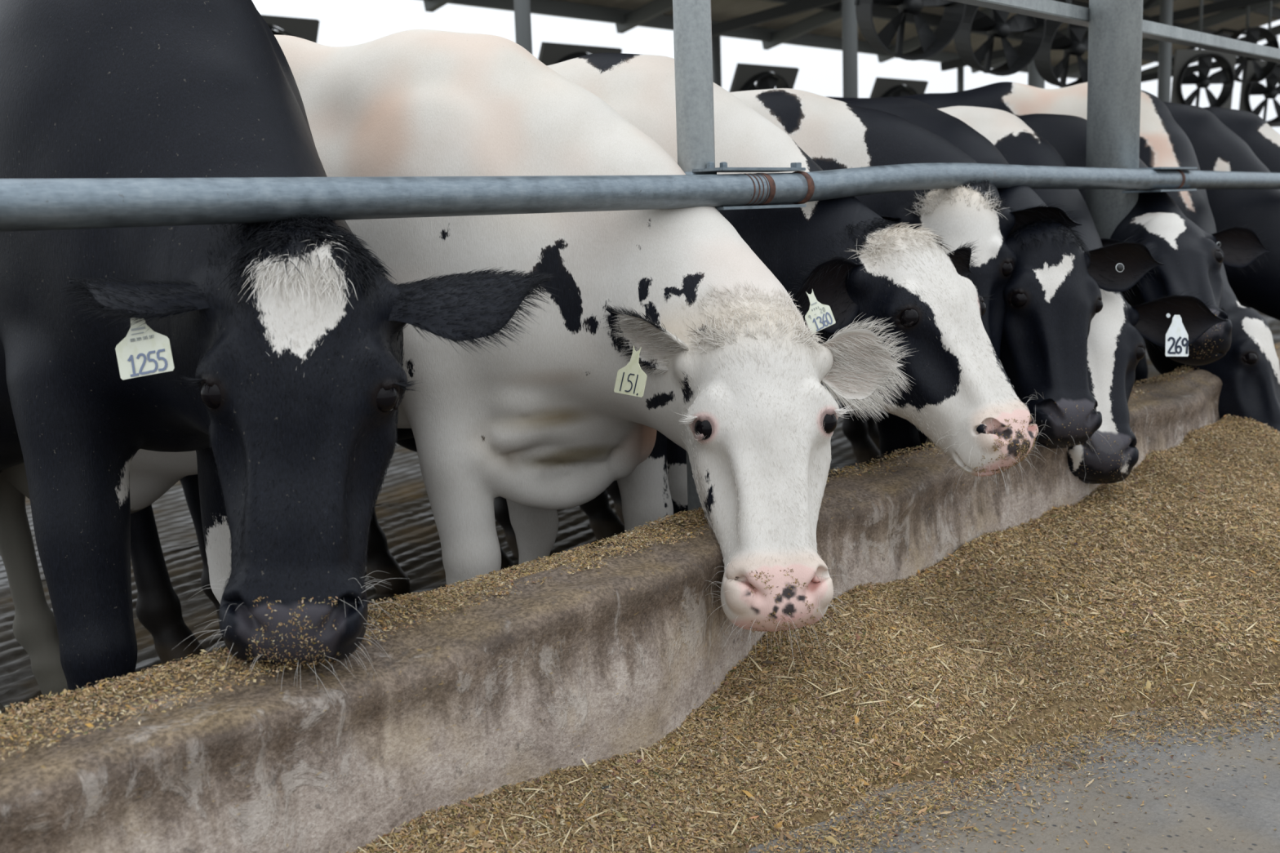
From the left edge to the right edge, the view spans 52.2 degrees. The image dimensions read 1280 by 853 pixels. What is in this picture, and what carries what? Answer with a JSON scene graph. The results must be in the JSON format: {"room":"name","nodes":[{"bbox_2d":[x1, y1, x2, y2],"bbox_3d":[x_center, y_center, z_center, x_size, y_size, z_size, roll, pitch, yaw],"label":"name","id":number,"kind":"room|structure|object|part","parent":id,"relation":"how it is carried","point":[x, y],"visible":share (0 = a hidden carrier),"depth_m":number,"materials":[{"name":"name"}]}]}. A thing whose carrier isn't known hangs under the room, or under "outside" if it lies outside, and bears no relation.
{"room":"dairy cow barn","nodes":[
{"label":"dairy cow barn","id":0,"kind":"room"},
{"bbox_2d":[261,14,319,42],"bbox_3d":[-2.889,-1.752,10.047,0.941,2.688,0.520,-11,13,-43],"label":"fan","id":1,"kind":"object","parent":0,"point":[303,28],"visible":0.09,"depth_m":9.89,"materials":[{"name":"grey metal"}]},
{"bbox_3d":[-2.814,-2.855,9.857,0.199,0.339,0.106,-11,37,-43],"label":"blade","id":2,"kind":"part","parent":1,"relation":"part of","materials":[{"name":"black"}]},
{"bbox_2d":[0,490,620,721],"bbox_3d":[-0.866,0.600,3.522,2.892,0.019,4.980,6,12,42],"label":"floor","id":3,"kind":"structure","parent":0,"point":[408,524],"depth_m":4.24,"materials":[{"name":"grey concrete"}]},
{"bbox_2d":[0,0,561,710],"bbox_3d":[-1.166,-0.032,2.433,2.351,1.712,0.666,5,12,37],"label":"cow","id":4,"kind":"object","parent":3,"relation":"on","point":[271,352],"visible":0.96,"depth_m":1.82},
{"bbox_2d":[129,326,153,342],"bbox_3d":[-0.654,-0.121,1.714,0.031,0.020,0.003,-2,9,-1],"label":"print","id":5,"kind":"object","parent":4,"relation":"on","point":[137,334],"depth_m":1.72,"materials":[{"name":"grey"}]},
{"bbox_2d":[0,28,915,724],"bbox_3d":[-0.678,-0.037,2.816,2.492,1.558,0.791,2,10,22],"label":"cow","id":6,"kind":"object","parent":3,"relation":"on","point":[668,322],"visible":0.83,"depth_m":2.38},
{"bbox_2d":[130,53,1056,675],"bbox_3d":[-0.344,-0.096,3.140,2.503,1.538,0.607,1,10,18],"label":"cow","id":7,"kind":"object","parent":3,"relation":"on","point":[840,260],"visible":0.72,"depth_m":2.71},
{"bbox_2d":[808,302,825,319],"bbox_3d":[0.350,-0.230,2.590,0.038,0.034,0.004,-6,10,-23],"label":"print","id":8,"kind":"object","parent":7,"relation":"on","point":[816,309],"depth_m":2.59,"materials":[{"name":"grey"}]},
{"bbox_2d":[365,88,1087,603],"bbox_3d":[-0.075,-0.143,3.562,2.411,1.482,0.605,1,10,20],"label":"cow","id":9,"kind":"object","parent":3,"relation":"on","point":[835,134],"visible":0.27,"depth_m":3.20},
{"bbox_2d":[672,0,806,519],"bbox_3d":[0.176,-1.001,2.507,0.132,3.400,0.278,6,12,42],"label":"post","id":10,"kind":"object","parent":3,"relation":"on","point":[692,19],"visible":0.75,"depth_m":2.48,"materials":[{"name":"metal"}]},
{"bbox_2d":[0,162,1279,231],"bbox_3d":[3.038,-1.063,5.585,0.066,0.096,15.500,6,12,42],"label":"rail","id":11,"kind":"object","parent":10,"relation":"attached to","point":[64,203],"visible":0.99,"depth_m":2.00,"materials":[{"name":"metal"}]},
{"bbox_3d":[0.219,-0.469,2.577,0.075,0.079,0.270,6,12,42],"label":"bracket plate","id":12,"kind":"part","parent":10,"relation":"part of","materials":[{"name":"metal"}]},
{"bbox_2d":[493,97,1165,575],"bbox_3d":[0.308,-0.213,3.911,2.358,1.482,0.875,4,11,33],"label":"cow","id":13,"kind":"object","parent":3,"relation":"on","point":[1052,297],"visible":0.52,"depth_m":3.10},
{"bbox_2d":[579,106,1227,545],"bbox_3d":[0.705,-0.280,4.234,1.134,1.481,2.342,-11,13,-43],"label":"cow","id":14,"kind":"object","parent":3,"relation":"on","point":[1116,344],"visible":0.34,"depth_m":3.36},
{"bbox_2d":[1085,0,1197,239],"bbox_3d":[1.501,-2.092,3.944,0.320,5.000,0.340,6,12,42],"label":"column","id":15,"kind":"structure","parent":3,"relation":"on","point":[1115,26],"depth_m":4.05,"materials":[{"name":"metal"}]},
{"bbox_2d":[947,0,1279,62],"bbox_3d":[4.410,-1.935,7.380,0.071,0.051,12.800,6,12,42],"label":"cross beam","id":16,"kind":"structure","parent":15,"relation":"attached to","point":[1052,10],"depth_m":4.48,"materials":[{"name":"metal"}]},
{"bbox_3d":[1.635,-0.775,4.104,0.120,0.074,0.300,6,12,42],"label":"bracket plate","id":17,"kind":"part","parent":15,"relation":"part of","materials":[{"name":"metal"}]},
{"bbox_2d":[1016,113,1271,365],"bbox_3d":[1.039,-0.359,4.673,2.309,1.475,1.041,6,12,40],"label":"cow","id":18,"kind":"object","parent":3,"relation":"on","point":[1194,257],"visible":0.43,"depth_m":3.85},
{"bbox_2d":[0,382,838,589],"bbox_3d":[6.735,-2.482,20.820,9.700,0.001,80.000,6,12,42],"label":"floor","id":19,"kind":"structure","parent":0,"point":[172,516],"depth_m":5.44,"materials":[{"name":"grey concrete"}]},
{"bbox_2d":[513,0,532,53],"bbox_3d":[-0.711,-2.534,7.876,0.300,4.770,0.300,6,12,42],"label":"post","id":20,"kind":"object","parent":19,"relation":"on","point":[522,7],"visible":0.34,"depth_m":7.86,"materials":[{"name":"grey metal"}]},
{"bbox_2d":[537,41,622,65],"bbox_3d":[-0.615,-2.237,12.501,0.963,2.698,0.528,-11,13,-43],"label":"fan","id":21,"kind":"object","parent":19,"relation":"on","point":[550,53],"visible":0.15,"depth_m":12.01,"materials":[{"name":"grey metal"}]},
{"bbox_2d":[711,34,721,86],"bbox_3d":[1.053,-3.521,17.480,0.300,3.520,0.300,6,12,42],"label":"post","id":22,"kind":"object","parent":19,"relation":"on","point":[716,40],"visible":0.02,"depth_m":17.21,"materials":[{"name":"grey metal"}]},
{"bbox_2d":[728,62,799,92],"bbox_3d":[1.316,-2.635,14.586,0.986,2.678,0.536,-11,13,-43],"label":"fan","id":23,"kind":"object","parent":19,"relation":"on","point":[745,75],"visible":0.26,"depth_m":14.20,"materials":[{"name":"grey metal"}]},
{"bbox_3d":[1.186,-3.637,14.236,0.334,0.323,0.110,-11,37,-43],"label":"blade","id":24,"kind":"part","parent":23,"relation":"part of","materials":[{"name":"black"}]},
{"bbox_3d":[1.397,-3.722,14.397,0.208,0.355,0.110,-11,37,-43],"label":"blade","id":25,"kind":"part","parent":23,"relation":"part of","materials":[{"name":"black metal"}]},
{"bbox_2d":[841,0,857,97],"bbox_3d":[1.681,-3.038,10.457,0.300,4.770,0.300,6,12,42],"label":"post","id":26,"kind":"object","parent":19,"relation":"on","point":[850,46],"visible":0.34,"depth_m":10.41,"materials":[{"name":"grey metal"}]},
{"bbox_2d":[956,57,964,91],"bbox_3d":[5.447,-4.447,22.221,0.300,3.520,0.300,6,12,42],"label":"post","id":27,"kind":"object","parent":19,"relation":"on","point":[960,77],"visible":0.08,"depth_m":21.96,"materials":[{"name":"grey metal"}]},
{"bbox_2d":[1027,59,1044,88],"bbox_3d":[3.901,-3.506,12.853,0.300,4.770,0.300,6,12,42],"label":"post","id":28,"kind":"object","parent":19,"relation":"on","point":[1034,79],"visible":0.17,"depth_m":12.80,"materials":[{"name":"grey metal"}]},
{"bbox_2d":[615,0,672,33],"bbox_3d":[3.009,-5.656,13.226,9.008,2.201,0.100,6,12,42],"label":"beam","id":29,"kind":"structure","parent":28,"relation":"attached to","point":[652,9],"depth_m":16.03,"materials":[{"name":"grey metal"}]},
{"bbox_2d":[711,0,841,36],"bbox_3d":[3.752,-5.317,12.603,8.728,2.153,0.080,6,12,42],"label":"trim","id":30,"kind":"structure","parent":28,"relation":"attached to","point":[799,6],"depth_m":14.81,"materials":[{"name":"grey metal"}]},
{"bbox_2d":[1157,0,1173,102],"bbox_3d":[6.119,-3.974,15.246,0.300,4.770,0.300,6,12,42],"label":"post","id":31,"kind":"object","parent":19,"relation":"on","point":[1166,6],"visible":0.34,"depth_m":15.15,"materials":[{"name":"grey metal"}]},
{"bbox_2d":[0,342,1279,852],"bbox_3d":[3.918,-0.316,6.431,0.246,0.629,17.100,6,12,42],"label":"curb","id":32,"kind":"object","parent":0,"point":[591,664],"visible":0.45,"depth_m":1.81,"materials":[{"name":"concrete"}]},
{"bbox_2d":[0,344,1279,762],"bbox_3d":[0.694,0.043,2.945,0.164,0.026,4.805,6,12,42],"label":"feed","id":33,"kind":"object","parent":32,"relation":"on","point":[695,515],"visible":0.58,"depth_m":1.69,"materials":[{"name":"beige food"}]},
{"bbox_2d":[869,76,928,97],"bbox_3d":[3.167,-3.020,16.584,1.053,2.669,0.560,-11,13,-43],"label":"fan","id":34,"kind":"object","parent":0,"point":[882,86],"visible":0.16,"depth_m":16.14,"materials":[{"name":"grey metal"}]},
{"bbox_3d":[3.257,-4.087,16.397,0.222,0.379,0.118,-11,37,-43],"label":"blade","id":35,"kind":"part","parent":34,"relation":"part of","materials":[{"name":"black metal"}]},
{"bbox_2d":[557,0,1279,66],"bbox_3d":[5.207,-6.299,15.671,9.102,2.121,23.551,6,12,42],"label":"roof","id":36,"kind":"structure","parent":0,"point":[721,10],"depth_m":19.46,"materials":[{"name":"grey metal"}]},
{"bbox_2d":[422,0,1080,79],"bbox_3d":[2.050,-5.580,18.703,0.070,0.170,23.500,6,12,42],"label":"trim","id":37,"kind":"structure","parent":36,"relation":"attached to","point":[548,7],"depth_m":16.59,"materials":[{"name":"grey metal"}]},
{"bbox_2d":[761,1,842,49],"bbox_3d":[5.047,-6.086,15.426,9.008,2.201,0.100,6,12,42],"label":"trim","id":38,"kind":"structure","parent":37,"relation":"attached to","point":[824,17],"depth_m":18.07,"materials":[{"name":"grey metal"}]},
{"bbox_2d":[854,0,966,60],"bbox_3d":[1.477,-3.767,7.150,0.600,3.428,0.318,-5,10,-17],"label":"fan","id":39,"kind":"object","parent":36,"relation":"hanging from","point":[931,43],"visible":0.98,"depth_m":7.41,"materials":[{"name":"black metal"}]},
{"bbox_3d":[1.375,-2.441,7.306,0.244,0.158,0.077,-5,22,-17],"label":"blade","id":40,"kind":"part","parent":39,"relation":"part of","materials":[{"name":"black metal"}]},
{"bbox_3d":[1.413,-2.245,7.394,0.208,0.236,0.077,-5,22,-17],"label":"blade","id":41,"kind":"part","parent":39,"relation":"part of","materials":[{"name":"black"}]},
{"bbox_3d":[1.617,-2.263,7.467,0.222,0.245,0.041,-9,12,-38],"label":"blade","id":42,"kind":"part","parent":39,"relation":"part of","materials":[{"name":"black"}]},
{"bbox_3d":[1.679,-2.463,7.403,0.248,0.162,0.055,-4,9,-13],"label":"blade","id":43,"kind":"part","parent":39,"relation":"part of","materials":[{"name":"black metal"}]},
{"bbox_2d":[764,0,1174,64],"bbox_3d":[2.890,-5.746,17.891,0.070,0.170,23.500,6,12,42],"label":"trim","id":44,"kind":"structure","parent":36,"relation":"attached to","point":[885,12],"depth_m":18.99,"materials":[{"name":"grey metal"}]},
{"bbox_2d":[953,4,1045,75],"bbox_3d":[2.190,-3.902,7.923,0.540,3.458,0.306,-5,10,-17],"label":"fan","id":45,"kind":"object","parent":36,"relation":"hanging from","point":[997,25],"visible":0.87,"depth_m":8.17,"materials":[{"name":"black metal"}]},
{"bbox_3d":[2.140,-2.350,8.172,0.187,0.212,0.070,-5,22,-17],"label":"blade","id":46,"kind":"part","parent":45,"relation":"part of","materials":[{"name":"black metal"}]},
{"bbox_3d":[2.105,-2.527,8.092,0.220,0.142,0.070,-5,22,-17],"label":"blade","id":47,"kind":"part","parent":45,"relation":"part of","materials":[{"name":"black metal"}]},
{"bbox_3d":[2.248,-2.615,8.107,0.117,0.206,0.070,-5,22,-17],"label":"blade","id":48,"kind":"part","parent":45,"relation":"part of","materials":[{"name":"black metal"}]},
{"bbox_3d":[2.323,-2.366,8.237,0.200,0.221,0.037,-9,12,-38],"label":"blade","id":49,"kind":"part","parent":45,"relation":"part of","materials":[{"name":"black metal"}]},
{"bbox_3d":[2.379,-2.546,8.180,0.223,0.146,0.050,-4,9,-13],"label":"blade","id":50,"kind":"part","parent":45,"relation":"part of","materials":[{"name":"black metal"}]},
{"bbox_2d":[1033,0,1088,87],"bbox_3d":[2.931,-4.038,8.724,0.540,3.498,0.306,-5,10,-17],"label":"fan","id":51,"kind":"object","parent":36,"relation":"hanging from","point":[1073,43],"visible":0.57,"depth_m":8.93,"materials":[{"name":"black metal"}]},
{"bbox_3d":[2.881,-2.467,8.977,0.187,0.212,0.070,-5,22,-17],"label":"blade","id":52,"kind":"part","parent":51,"relation":"part of","materials":[{"name":"black metal"}]},
{"bbox_3d":[2.847,-2.643,8.897,0.220,0.142,0.070,-5,22,-17],"label":"blade","id":53,"kind":"part","parent":51,"relation":"part of","materials":[{"name":"black"}]},
{"bbox_3d":[2.989,-2.732,8.912,0.117,0.206,0.070,-5,22,-17],"label":"blade","id":54,"kind":"part","parent":51,"relation":"part of","materials":[{"name":"black"}]},
{"bbox_3d":[3.064,-2.483,9.042,0.200,0.221,0.037,-9,12,-38],"label":"blade","id":55,"kind":"part","parent":51,"relation":"part of","materials":[{"name":"black metal"}]},
{"bbox_3d":[3.120,-2.663,8.985,0.223,0.146,0.050,-4,9,-13],"label":"blade","id":56,"kind":"part","parent":51,"relation":"part of","materials":[{"name":"black metal"}]},
{"bbox_2d":[940,0,1271,71],"bbox_3d":[7.830,-6.177,17.003,8.728,2.153,0.080,6,12,42],"label":"trim","id":57,"kind":"structure","parent":36,"relation":"attached to","point":[1224,5],"depth_m":17.58,"materials":[{"name":"grey metal"}]},
{"bbox_2d":[1053,0,1231,37],"bbox_3d":[3.730,-5.913,17.080,0.070,0.170,23.500,6,12,42],"label":"trim","id":58,"kind":"structure","parent":36,"relation":"attached to","point":[1077,2],"depth_m":23.30,"materials":[{"name":"grey metal"}]},
{"bbox_2d":[1170,0,1236,108],"bbox_3d":[6.921,-5.237,15.977,0.809,2.817,0.275,-4,9,-11],"label":"fan","id":59,"kind":"object","parent":36,"relation":"hanging from","point":[1183,58],"visible":0.77,"depth_m":16.09,"materials":[{"name":"black metal"}]},
{"bbox_3d":[6.765,-4.317,16.088,0.293,0.189,0.091,-4,15,-9],"label":"blade","id":60,"kind":"part","parent":59,"relation":"part of","materials":[{"name":"black metal"}]},
{"bbox_3d":[6.825,-4.073,16.164,0.250,0.283,0.091,-4,15,-9],"label":"blade","id":61,"kind":"part","parent":59,"relation":"part of","materials":[{"name":"black metal"}]},
{"bbox_3d":[6.964,-4.435,16.099,0.168,0.281,0.056,0,9,12],"label":"blade","id":62,"kind":"part","parent":59,"relation":"part of","materials":[{"name":"black metal"}]},
{"bbox_3d":[7.078,-4.089,16.221,0.260,0.291,0.063,-7,11,-29],"label":"blade","id":63,"kind":"part","parent":59,"relation":"part of","materials":[{"name":"black"}]},
{"bbox_3d":[7.144,-4.335,16.153,0.296,0.189,0.076,-3,9,-6],"label":"blade","id":64,"kind":"part","parent":59,"relation":"part of","materials":[{"name":"black metal"}]},
{"bbox_2d":[1141,27,1277,82],"bbox_3d":[11.907,-7.037,21.403,8.728,2.153,0.080,6,12,42],"label":"trim","id":65,"kind":"structure","parent":36,"relation":"attached to","point":[1153,76],"depth_m":23.13,"materials":[{"name":"grey metal"}]},
{"bbox_2d":[1208,0,1279,19],"bbox_3d":[4.571,-6.080,16.268,0.070,0.170,23.500,6,12,42],"label":"trim","id":66,"kind":"structure","parent":36,"relation":"attached to","point":[1275,11],"depth_m":23.45,"materials":[{"name":"grey metal"}]},
{"bbox_2d":[1229,4,1279,83],"bbox_3d":[8.056,-5.712,17.173,0.720,2.342,0.273,-4,9,-9],"label":"fan","id":67,"kind":"object","parent":36,"relation":"hanging from","point":[1252,33],"visible":0.55,"depth_m":17.30,"materials":[{"name":"black metal"}]},
{"bbox_3d":[7.953,-4.748,17.328,0.250,0.283,0.091,-4,15,-9],"label":"blade","id":68,"kind":"part","parent":67,"relation":"part of","materials":[{"name":"black metal"}]},
{"bbox_3d":[8.092,-5.111,17.263,0.168,0.281,0.056,0,9,12],"label":"blade","id":69,"kind":"part","parent":67,"relation":"part of","materials":[{"name":"black"}]},
{"bbox_3d":[8.206,-4.765,17.385,0.260,0.291,0.063,-7,11,-29],"label":"blade","id":70,"kind":"part","parent":67,"relation":"part of","materials":[{"name":"black metal"}]},
{"bbox_3d":[8.272,-5.011,17.317,0.296,0.189,0.076,-3,9,-6],"label":"blade","id":71,"kind":"part","parent":67,"relation":"part of","materials":[{"name":"black metal"}]},
{"bbox_2d":[1238,0,1279,126],"bbox_3d":[8.671,-5.574,17.870,0.899,2.881,0.283,-4,9,-11],"label":"fan","id":72,"kind":"object","parent":36,"relation":"hanging from","point":[1270,91],"visible":0.66,"depth_m":17.96,"materials":[{"name":"black metal"}]},
{"bbox_3d":[8.494,-4.674,17.973,0.326,0.210,0.101,-4,15,-9],"label":"blade","id":73,"kind":"part","parent":72,"relation":"part of","materials":[{"name":"black metal"}]},
{"bbox_3d":[8.560,-4.403,18.057,0.277,0.314,0.101,-4,15,-9],"label":"blade","id":74,"kind":"part","parent":72,"relation":"part of","materials":[{"name":"black"}]},
{"bbox_3d":[8.715,-4.806,17.986,0.186,0.312,0.062,0,9,12],"label":"blade","id":75,"kind":"part","parent":72,"relation":"part of","materials":[{"name":"black metal"}]},
{"bbox_3d":[8.841,-4.421,18.121,0.289,0.323,0.070,-7,11,-29],"label":"blade","id":76,"kind":"part","parent":72,"relation":"part of","materials":[{"name":"black"}]},
{"bbox_3d":[8.915,-4.695,18.045,0.329,0.210,0.084,-3,9,-6],"label":"blade","id":77,"kind":"part","parent":72,"relation":"part of","materials":[{"name":"black metal"}]},
{"bbox_3d":[6.252,-6.413,14.646,0.070,0.170,23.500,6,12,42],"label":"trim","id":78,"kind":"structure","parent":36,"relation":"attached to","visible":0},
{"bbox_2d":[970,0,1159,72],"bbox_3d":[9.125,-6.946,19.826,9.008,2.201,0.100,6,12,42],"label":"trim","id":79,"kind":"structure","parent":78,"relation":"attached to","point":[1157,2],"depth_m":21.77,"materials":[{"name":"grey metal"}]},
{"bbox_3d":[5.411,-6.246,15.457,0.070,0.170,23.500,6,12,42],"label":"trim","id":80,"kind":"structure","parent":36,"relation":"attached to","visible":0},
{"bbox_2d":[1057,0,1279,79],"bbox_3d":[11.163,-7.376,22.026,9.008,2.201,0.100,6,12,42],"label":"trim","id":81,"kind":"structure","parent":80,"relation":"attached to","point":[1224,15],"depth_m":23.02,"materials":[{"name":"grey metal"}]},
{"bbox_3d":[7.933,-6.747,13.023,0.070,0.170,23.500,6,12,42],"label":"trim","id":82,"kind":"structure","parent":36,"relation":"attached to","visible":0},
{"bbox_2d":[423,0,452,12],"bbox_3d":[0.970,-5.226,11.026,9.008,2.201,0.100,6,12,42],"label":"trim","id":83,"kind":"structure","parent":82,"relation":"attached to","point":[432,6],"depth_m":14.08,"materials":[{"name":"grey metal"}]},
{"bbox_2d":[877,7,991,62],"bbox_3d":[7.086,-6.516,17.626,9.008,2.201,0.100,6,12,42],"label":"trim","id":84,"kind":"structure","parent":82,"relation":"attached to","point":[913,43],"depth_m":20.36,"materials":[{"name":"grey metal"}]},
{"bbox_2d":[747,693,1279,852],"bbox_3d":[14.780,-0.724,6.822,15.400,0.001,90.000,6,12,42],"label":"floor","id":85,"kind":"structure","parent":0,"point":[1255,824],"depth_m":1.97,"materials":[{"name":"concrete"}]},
{"bbox_2d":[328,413,1279,852],"bbox_3d":[4.609,-0.331,5.960,1.577,0.262,16.952,6,12,42],"label":"heap","id":86,"kind":"object","parent":85,"relation":"on","point":[1162,590],"visible":0.94,"depth_m":2.31,"materials":[{"name":"beige food"}]},
{"bbox_2d":[751,691,1279,852],"bbox_3d":[1.131,0.539,2.041,2.616,0.009,0.778,-7,10,-27],"label":"loose feed","id":87,"kind":"object","parent":85,"relation":"on","point":[1274,700],"visible":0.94,"depth_m":2.02,"materials":[{"name":"beige food"}]},
{"bbox_2d":[827,307,1279,476],"bbox_3d":[19.514,-3.704,25.527,2.910,0.001,55.620,6,12,42],"label":"floor","id":88,"kind":"structure","parent":0,"point":[842,455],"depth_m":6.34,"materials":[{"name":"grey concrete"}]},
{"bbox_2d":[825,81,1279,431],"bbox_3d":[1.452,-0.504,5.005,1.168,1.618,2.352,-10,12,-42],"label":"cow","id":89,"kind":"object","parent":88,"relation":"on","point":[1249,372],"visible":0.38,"depth_m":4.48},
{"bbox_2d":[840,101,1279,465],"bbox_3d":[1.828,-0.570,5.508,2.470,1.560,0.605,1,10,21],"label":"cow","id":90,"kind":"object","parent":88,"relation":"on","point":[1216,147],"visible":0.13,"depth_m":5.14},
{"bbox_2d":[926,106,1279,444],"bbox_3d":[2.231,-0.655,5.943,2.470,1.560,0.605,1,10,21],"label":"cow","id":91,"kind":"object","parent":88,"relation":"on","point":[1264,140],"visible":0.04,"depth_m":5.60},
{"bbox_2d":[1141,24,1279,75],"bbox_3d":[13.202,-7.806,24.226,9.008,2.201,0.100,6,12,42],"label":"trim","id":92,"kind":"structure","parent":0,"point":[1275,29],"depth_m":26.14,"materials":[{"name":"grey metal"}]}
]}

